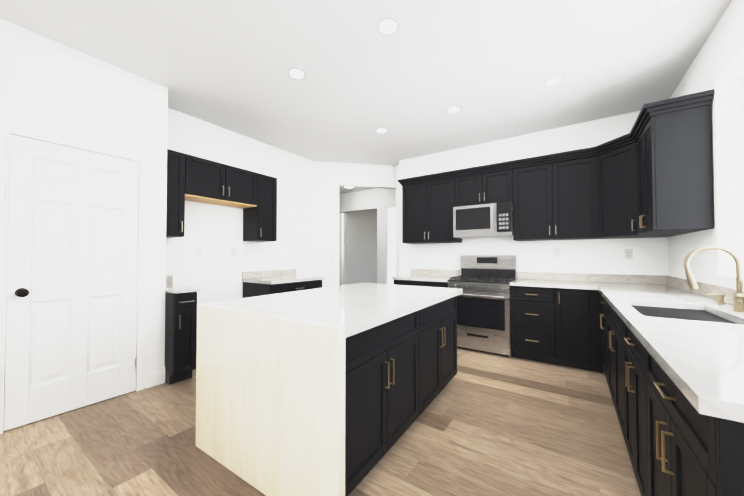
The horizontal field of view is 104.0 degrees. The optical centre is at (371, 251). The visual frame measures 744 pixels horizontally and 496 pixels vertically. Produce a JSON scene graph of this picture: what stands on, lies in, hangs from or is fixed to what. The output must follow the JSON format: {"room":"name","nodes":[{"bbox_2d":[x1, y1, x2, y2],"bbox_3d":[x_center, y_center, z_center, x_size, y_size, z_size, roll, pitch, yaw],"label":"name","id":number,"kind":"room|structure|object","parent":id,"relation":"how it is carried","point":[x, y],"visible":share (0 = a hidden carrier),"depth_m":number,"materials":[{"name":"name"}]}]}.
{"room":"kitchen","nodes":[
{"label":"kitchen","id":0,"kind":"room"},
{"bbox_2d":[0,18,167,388],"bbox_3d":[-3.229,-0.189,1.581,0.550,2.900,3.470,-1,-1,34],"label":"wall","id":1,"kind":"structure","parent":0,"point":[48,86],"depth_m":2.48,"materials":[{"name":"paint"}]},
{"bbox_2d":[3,134,138,430],"bbox_3d":[-2.350,0.220,2.349,0.113,2.098,0.753,-1,-1,34],"label":"pantry door","id":2,"kind":"structure","parent":1,"relation":"in","point":[71,292],"depth_m":2.31,"materials":[{"name":"white wood"}]},
{"bbox_2d":[0,124,145,433],"bbox_3d":[-2.409,0.198,2.390,0.132,2.155,0.850,-1,-1,34],"label":"door frame","id":3,"kind":"structure","parent":1,"relation":"attached to","point":[5,131],"depth_m":2.23,"materials":[{"name":"white wood"}]},
{"bbox_2d":[146,367,164,383],"bbox_3d":[-2.202,1.210,2.953,0.443,0.150,0.033,-1,-1,34],"label":"baseboard","id":4,"kind":"structure","parent":1,"relation":"attached to","point":[155,377],"depth_m":2.79,"materials":[{"name":"white wood"}]},
{"bbox_2d":[166,108,311,303],"bbox_3d":[-1.764,-0.145,4.122,0.120,2.900,2.380,-1,-1,34],"label":"wall","id":5,"kind":"structure","parent":0,"point":[214,232],"depth_m":3.86,"materials":[{"name":"paint"}]},
{"bbox_2d":[196,247,201,256],"bbox_3d":[-2.092,0.015,3.519,0.010,0.116,0.070,-1,-1,34],"label":"outlet","id":6,"kind":"object","parent":5,"relation":"attached to","point":[198,251],"visible":1,"depth_m":3.51,"materials":[{"name":"white plastic"}]},
{"bbox_2d":[166,149,276,241],"bbox_3d":[-1.842,-0.590,3.582,0.358,0.890,1.383,-1,-1,34],"label":"upper cabinet","id":7,"kind":"object","parent":5,"relation":"attached to","point":[253,195],"visible":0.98,"depth_m":3.44,"materials":[{"name":"black wood"}]},
{"bbox_2d":[231,247,236,255],"bbox_3d":[-1.845,0.011,3.884,0.010,0.116,0.070,-1,-1,34],"label":"outlet","id":8,"kind":"object","parent":5,"relation":"attached to","point":[233,251],"visible":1,"depth_m":3.88,"materials":[{"name":"white plastic"}]},
{"bbox_2d":[0,348,640,495],"bbox_3d":[-1.083,1.337,4.226,9.500,0.060,10.500,-1,-1,34],"label":"floor","id":9,"kind":"structure","parent":0,"point":[485,424],"depth_m":1.88,"materials":[{"name":"brown wood"}]},
{"bbox_2d":[165,275,199,384],"bbox_3d":[-2.048,0.776,2.996,0.650,1.020,0.221,-1,-1,34],"label":"base cabinet","id":10,"kind":"object","parent":9,"relation":"on","point":[180,329],"visible":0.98,"depth_m":2.82,"materials":[{"name":"black wood"}]},
{"bbox_2d":[242,269,323,297],"bbox_3d":[-1.248,0.796,4.175,0.650,1.020,0.945,-1,-1,34],"label":"base cabinet","id":11,"kind":"object","parent":9,"relation":"on","point":[260,283],"visible":0.4,"depth_m":3.97,"materials":[{"name":"black"}]},
{"bbox_2d":[195,294,459,495],"bbox_3d":[-0.133,0.840,2.325,1.202,0.869,1.849,-1,-1,34],"label":"kitchen island","id":12,"kind":"object","parent":9,"relation":"on","point":[331,391],"depth_m":1.55,"materials":[{"name":"stone"}]},
{"bbox_2d":[203,282,462,333],"bbox_3d":[-0.123,0.380,2.375,1.231,0.050,1.830,-1,-1,34],"label":"island countertop","id":13,"kind":"structure","parent":12,"relation":"on","point":[347,309],"depth_m":1.88,"materials":[{"name":"white stone"}]},
{"bbox_2d":[392,269,460,287],"bbox_3d":[0.837,0.800,4.408,0.863,1.020,0.650,-1,-1,34],"label":"base cabinet","id":14,"kind":"object","parent":9,"relation":"on","point":[430,277],"visible":0.12,"depth_m":4.33,"materials":[{"name":"black"}]},
{"bbox_2d":[448,255,516,356],"bbox_3d":[1.495,0.679,3.931,0.760,1.245,0.685,-1,-1,34],"label":"range","id":15,"kind":"object","parent":9,"relation":"on","point":[483,310],"visible":0.92,"depth_m":3.71,"materials":[{"name":"silver metal"}]},
{"bbox_2d":[510,288,561,365],"bbox_3d":[2.047,0.857,3.601,0.516,0.879,0.621,-1,-1,34],"label":"base cabinet","id":16,"kind":"object","parent":9,"relation":"on","point":[536,313],"depth_m":3.34,"materials":[{"name":"black wood"}]},
{"bbox_2d":[510,280,597,291],"bbox_3d":[2.172,0.394,3.510,0.833,0.040,0.646,-1,-1,34],"label":"countertop","id":17,"kind":"structure","parent":16,"relation":"on","point":[589,285],"depth_m":3.34,"materials":[{"name":"white stone"}]},
{"bbox_2d":[562,288,593,370],"bbox_3d":[2.341,0.853,3.402,0.310,0.879,0.621,-1,-1,34],"label":"base cabinet","id":18,"kind":"object","parent":9,"relation":"on","point":[577,338],"depth_m":3.13,"materials":[{"name":"black wood"}]},
{"bbox_2d":[598,296,605,375],"bbox_3d":[2.444,0.839,2.557,0.619,0.879,0.659,-1,-1,34],"label":"base cabinet","id":19,"kind":"object","parent":9,"relation":"on","point":[601,303],"depth_m":2.95,"materials":[{"name":"black wood"}]},
{"bbox_2d":[606,304,621,429],"bbox_3d":[2.033,0.828,1.952,0.619,0.879,1.036,-1,-1,34],"label":"base cabinet","id":20,"kind":"object","parent":9,"relation":"on","point":[611,316],"depth_m":2.22,"materials":[{"name":"black wood"}]},
{"bbox_2d":[618,320,641,495],"bbox_3d":[1.603,0.818,1.320,0.619,0.879,0.727,-1,-1,34],"label":"base cabinet","id":21,"kind":"object","parent":9,"relation":"on","point":[627,346],"depth_m":1.62,"materials":[{"name":"black wood"}]},
{"bbox_2d":[638,344,743,495],"bbox_3d":[1.240,0.808,0.785,0.619,0.879,0.798,-1,-1,34],"label":"base cabinet","id":22,"kind":"object","parent":9,"relation":"on","point":[681,452],"depth_m":0.88,"materials":[{"name":"black wood"}]},
{"bbox_2d":[594,280,743,415],"bbox_3d":[1.985,0.367,1.915,0.651,0.040,3.496,-1,-1,34],"label":"countertop","id":23,"kind":"structure","parent":22,"relation":"on","point":[703,359],"depth_m":1.07,"materials":[{"name":"white stone"}]},
{"bbox_2d":[634,304,741,323],"bbox_3d":[1.795,0.488,1.705,0.419,0.232,0.739,-1,-1,34],"label":"sink","id":24,"kind":"object","parent":23,"relation":"in","point":[646,309],"depth_m":1.80,"materials":[{"name":"grey metal"}]},
{"bbox_2d":[684,245,743,311],"bbox_3d":[2.010,0.154,1.699,0.251,0.376,0.098,-1,-1,34],"label":"faucet","id":25,"kind":"object","parent":23,"relation":"on","point":[738,300],"visible":1,"depth_m":1.67,"materials":[{"name":"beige metal"}]},
{"bbox_2d":[703,294,725,303],"bbox_3d":[2.279,0.315,1.935,0.098,0.063,0.044,-1,-1,34],"label":"soap dispenser","id":26,"kind":"object","parent":23,"relation":"on","point":[720,298],"visible":1,"depth_m":1.91,"materials":[{"name":"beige metal"}]},
{"bbox_2d":[342,213,342,284],"bbox_3d":[0.320,-0.056,9.342,5.700,2.900,0.100,-1,-1,34],"label":"wall","id":27,"kind":"structure","parent":0,"point":[342,213],"depth_m":10.20,"materials":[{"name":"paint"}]},
{"bbox_2d":[312,161,395,287],"bbox_3d":[-0.242,-0.125,5.287,1.900,2.900,0.120,0,-1,-11],"label":"wall","id":28,"kind":"structure","parent":0,"point":[329,179],"depth_m":5.14,"materials":[{"name":"paint"}]},
{"bbox_2d":[343,209,376,284],"bbox_3d":[-0.228,-0.069,8.572,0.100,2.900,1.770,-1,-1,34],"label":"wall","id":29,"kind":"structure","parent":0,"point":[359,246],"depth_m":8.36,"materials":[{"name":"paint"}]},
{"bbox_2d":[0,0,731,193],"bbox_3d":[-1.083,-1.633,4.277,9.500,0.080,10.500,-1,-1,34],"label":"ceiling","id":30,"kind":"structure","parent":0,"point":[489,67],"depth_m":2.48,"materials":[{"name":"paint"}]},
{"bbox_2d":[287,67,306,79],"bbox_3d":[-0.687,-1.617,2.653,0.176,0.005,0.176,-1,-1,34],"label":"recessed light","id":31,"kind":"object","parent":30,"relation":"in","point":[296,73],"visible":1,"depth_m":2.64,"materials":[{"name":"grey plastic"}]},
{"bbox_2d":[375,127,387,132],"bbox_3d":[0.128,-1.597,3.853,0.176,0.005,0.176,-1,-1,34],"label":"recessed light","id":32,"kind":"object","parent":30,"relation":"in","point":[381,130],"visible":1,"depth_m":3.84,"materials":[{"name":"grey plastic"}]},
{"bbox_2d":[376,16,399,35],"bbox_3d":[0.116,-1.627,2.108,0.176,0.005,0.176,-1,-1,34],"label":"recessed light","id":33,"kind":"object","parent":30,"relation":"in","point":[388,26],"visible":1,"depth_m":2.10,"materials":[{"name":"grey plastic"}]},
{"bbox_2d":[446,106,461,113],"bbox_3d":[0.930,-1.606,3.308,0.176,0.005,0.176,-1,-1,34],"label":"recessed light","id":34,"kind":"object","parent":30,"relation":"in","point":[453,109],"visible":1,"depth_m":3.30,"materials":[{"name":"grey plastic"}]},
{"bbox_2d":[544,75,564,86],"bbox_3d":[1.733,-1.616,2.763,0.176,0.005,0.176,-1,-1,34],"label":"recessed light","id":35,"kind":"object","parent":30,"relation":"in","point":[554,80],"visible":1,"depth_m":2.75,"materials":[{"name":"grey plastic"}]},
{"bbox_2d":[339,188,395,284],"bbox_3d":[-0.742,-0.083,7.779,5.700,2.900,0.120,-1,-1,34],"label":"wall","id":36,"kind":"structure","parent":0,"point":[380,200],"depth_m":7.11,"materials":[{"name":"paint"}]},
{"bbox_2d":[386,206,395,283],"bbox_3d":[0.494,0.142,6.899,0.330,2.420,0.080,-1,-1,34],"label":"sidelight window","id":37,"kind":"structure","parent":36,"relation":"in","point":[390,242],"depth_m":6.96,"materials":[{"name":"white"}]},
{"bbox_2d":[396,110,667,275],"bbox_3d":[1.924,-0.141,4.385,3.525,2.900,0.500,-1,-1,34],"label":"wall","id":38,"kind":"structure","parent":0,"point":[606,256],"depth_m":3.89,"materials":[{"name":"paint"}]},
{"bbox_2d":[402,177,429,243],"bbox_3d":[0.778,-0.602,4.664,0.484,0.953,0.330,-1,-1,34],"label":"upper cabinet","id":39,"kind":"object","parent":38,"relation":"attached to","point":[415,194],"depth_m":4.54,"materials":[{"name":"black wood"}]},
{"bbox_2d":[430,173,461,242],"bbox_3d":[1.085,-0.606,4.457,0.484,0.953,0.330,-1,-1,34],"label":"upper cabinet","id":40,"kind":"object","parent":38,"relation":"attached to","point":[441,188],"depth_m":4.30,"materials":[{"name":"black wood"}]},
{"bbox_2d":[454,169,485,206],"bbox_3d":[1.465,-0.858,4.202,0.437,0.457,0.330,-1,-1,34],"label":"upper cabinet","id":41,"kind":"object","parent":38,"relation":"attached to","point":[469,188],"depth_m":4.07,"materials":[{"name":"black wood"}]},
{"bbox_2d":[453,201,512,238],"bbox_3d":[1.562,-0.411,4.048,0.756,0.430,0.465,-1,-1,34],"label":"microwave","id":42,"kind":"object","parent":41,"relation":"attached to","point":[492,220],"visible":1,"depth_m":3.88,"materials":[{"name":"silver metal"}]},
{"bbox_2d":[486,165,513,203],"bbox_3d":[1.733,-0.861,4.021,0.437,0.457,0.330,-1,-1,34],"label":"upper cabinet","id":43,"kind":"object","parent":38,"relation":"attached to","point":[499,182],"depth_m":3.85,"materials":[{"name":"black wood"}]},
{"bbox_2d":[510,161,545,240],"bbox_3d":[2.117,-0.618,3.755,0.493,0.953,0.330,-1,-1,34],"label":"upper cabinet","id":44,"kind":"object","parent":38,"relation":"attached to","point":[529,203],"depth_m":3.65,"materials":[{"name":"black wood"}]},
{"bbox_2d":[554,248,559,256],"bbox_3d":[2.390,0.019,3.757,0.070,0.116,0.010,-1,-1,34],"label":"electrical outlet","id":45,"kind":"object","parent":38,"relation":"attached to","point":[556,252],"visible":1,"depth_m":3.75,"materials":[{"name":"white plastic"}]},
{"bbox_2d":[546,153,605,239],"bbox_3d":[2.438,-0.622,3.517,0.533,0.953,0.364,-1,-1,34],"label":"upper cabinet","id":46,"kind":"object","parent":38,"relation":"attached to","point":[567,178],"depth_m":3.43,"materials":[{"name":"black wood"}]},
{"bbox_2d":[590,137,657,238],"bbox_3d":[2.768,-0.629,3.106,0.672,0.953,0.673,-1,-1,34],"label":"upper cabinet","id":47,"kind":"object","parent":38,"relation":"attached to","point":[610,218],"depth_m":3.12,"materials":[{"name":"black wood"}]},
{"bbox_2d":[625,249,632,258],"bbox_3d":[2.970,0.037,3.363,0.070,0.116,0.010,-1,-1,34],"label":"electrical outlet","id":48,"kind":"object","parent":38,"relation":"attached to","point":[628,253],"visible":1,"depth_m":3.36,"materials":[{"name":"white plastic"}]},
{"bbox_2d":[667,0,743,290],"bbox_3d":[1.498,-0.208,0.444,0.200,2.900,6.900,-1,-1,34],"label":"wall","id":49,"kind":"structure","parent":0,"point":[717,65],"depth_m":2.09,"materials":[{"name":"paint"}]},
{"bbox_2d":[630,97,713,236],"bbox_3d":[2.570,-0.638,2.540,0.364,0.953,0.681,-1,-1,34],"label":"upper cabinet","id":50,"kind":"object","parent":49,"relation":"attached to","point":[650,175],"depth_m":2.28,"materials":[{"name":"black wood"}]},
{"bbox_2d":[714,75,743,280],"bbox_3d":[2.104,-0.532,1.373,0.195,1.420,1.730,-1,-1,34],"label":"window","id":51,"kind":"structure","parent":49,"relation":"in","point":[732,277],"depth_m":2.04,"materials":[{"name":"white"}]}
]}

